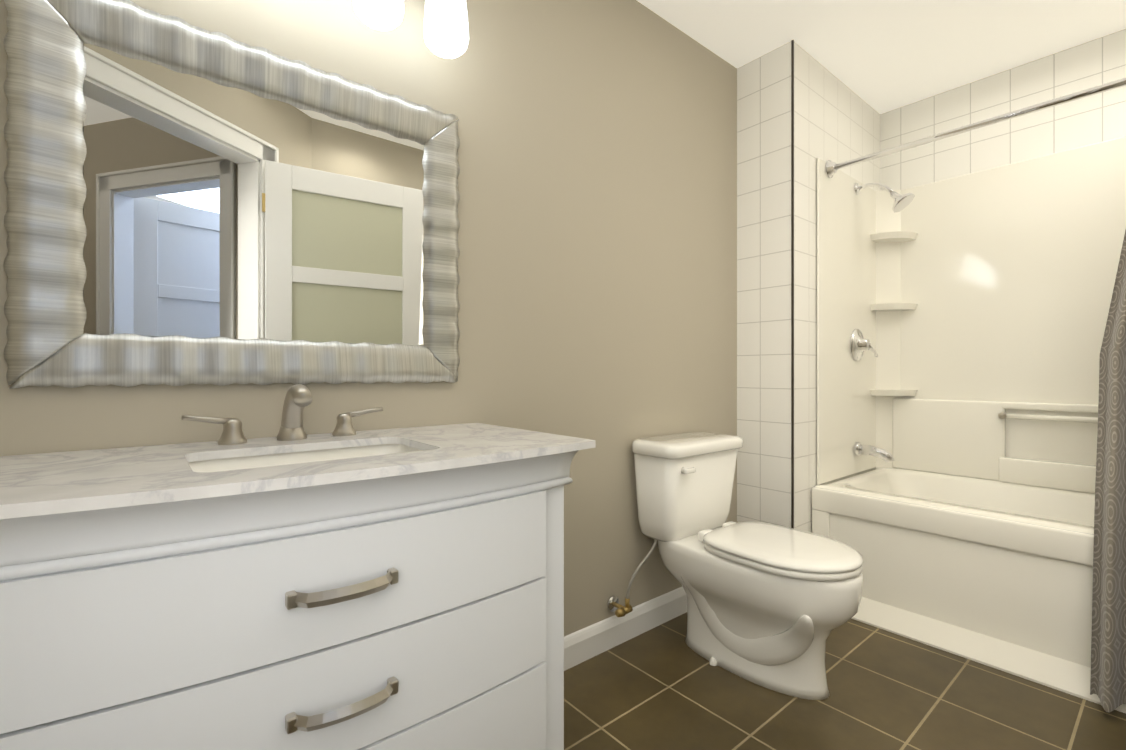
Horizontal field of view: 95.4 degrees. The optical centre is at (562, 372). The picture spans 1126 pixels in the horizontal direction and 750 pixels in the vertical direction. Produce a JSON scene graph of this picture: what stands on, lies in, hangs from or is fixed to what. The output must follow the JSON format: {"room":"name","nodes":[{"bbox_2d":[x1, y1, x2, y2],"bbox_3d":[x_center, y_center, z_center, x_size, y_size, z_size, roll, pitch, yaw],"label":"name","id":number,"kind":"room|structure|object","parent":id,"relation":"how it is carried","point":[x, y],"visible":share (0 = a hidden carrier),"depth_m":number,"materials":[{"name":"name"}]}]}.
{"room":"bathroom","nodes":[
{"label":"bathroom","id":0,"kind":"room"},
{"bbox_2d":[0,0,743,635],"bbox_3d":[-0.149,-0.215,1.615,2.505,2.430,0.002,0,0,-39],"label":"wall","id":1,"kind":"structure","parent":0,"point":[624,230],"depth_m":1.75,"materials":[{"name":"beige paint"}]},
{"bbox_2d":[3,0,459,388],"bbox_3d":[-0.642,-0.351,1.186,0.889,0.759,0.030,0,0,-39],"label":"mirror","id":2,"kind":"object","parent":1,"relation":"attached to","point":[187,203],"visible":1,"depth_m":1.10,"materials":[{"name":"silver metal"}]},
{"bbox_2d":[564,587,686,670],"bbox_3d":[-0.142,0.948,1.609,2.503,0.105,0.016,0,0,-39],"label":"baseboard","id":3,"kind":"structure","parent":1,"relation":"attached to","point":[589,642],"depth_m":1.89,"materials":[{"name":"white wood"}]},
{"bbox_2d":[784,41,883,532],"bbox_3d":[1.364,-0.215,2.515,0.975,2.430,0.002,0,0,-39],"label":"wall","id":4,"kind":"structure","parent":0,"point":[832,123],"depth_m":2.29,"materials":[{"name":"white tile"}]},
{"bbox_2d":[791,40,793,528],"bbox_3d":[0.988,-0.215,2.206,0.008,2.430,0.008,0,0,-39],"label":"trim","id":5,"kind":"structure","parent":4,"relation":"attached to","point":[792,283],"depth_m":2.20,"materials":[{"name":"brown"}]},
{"bbox_2d":[825,78,1125,711],"bbox_3d":[1.591,-0.013,1.717,0.402,1.955,1.492,0,0,-39],"label":"shower curtain","id":6,"kind":"object","parent":4,"relation":"attached to","point":[1108,666],"visible":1,"depth_m":1.59,"materials":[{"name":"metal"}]},
{"bbox_2d":[564,612,1125,749],"bbox_3d":[0.541,1.000,-1.426,8.100,0.001,6.100,0,0,-39],"label":"floor","id":7,"kind":"structure","parent":0,"point":[663,686],"depth_m":1.54,"materials":[{"name":"tile"}]},
{"bbox_2d":[0,384,595,749],"bbox_3d":[-0.478,0.512,0.990,1.028,0.976,0.540,0,0,-39],"label":"bathroom vanity","id":8,"kind":"object","parent":7,"relation":"on","point":[343,585],"visible":1,"depth_m":0.79,"materials":[{"name":"white wood"}]},
{"bbox_2d":[607,432,862,699],"bbox_3d":[0.600,0.625,1.755,0.578,0.749,0.728,0,0,-39],"label":"toilet","id":9,"kind":"object","parent":7,"relation":"on","point":[771,606],"visible":1,"depth_m":1.70,"materials":[{"name":"white ceramic"}]},
{"bbox_2d":[812,136,1125,712],"bbox_3d":[1.881,0.010,1.954,0.927,1.980,1.518,0,0,-39],"label":"bathtub","id":10,"kind":"object","parent":7,"relation":"on","point":[961,322],"visible":0.77,"depth_m":2.34,"materials":[{"name":"white plastic"}]},
{"bbox_2d":[636,0,1125,113],"bbox_3d":[0.541,-1.430,-1.426,8.100,0.001,6.100,0,0,-39],"label":"ceiling","id":11,"kind":"structure","parent":0,"point":[881,56],"depth_m":2.16,"materials":[{"name":"white paint"}]},
{"bbox_2d":[884,29,1125,189],"bbox_3d":[2.232,-0.215,2.262,0.002,2.430,1.494,0,0,-39],"label":"wall","id":12,"kind":"structure","parent":0,"point":[1100,117],"depth_m":2.41,"materials":[{"name":"white tile"}]}
]}

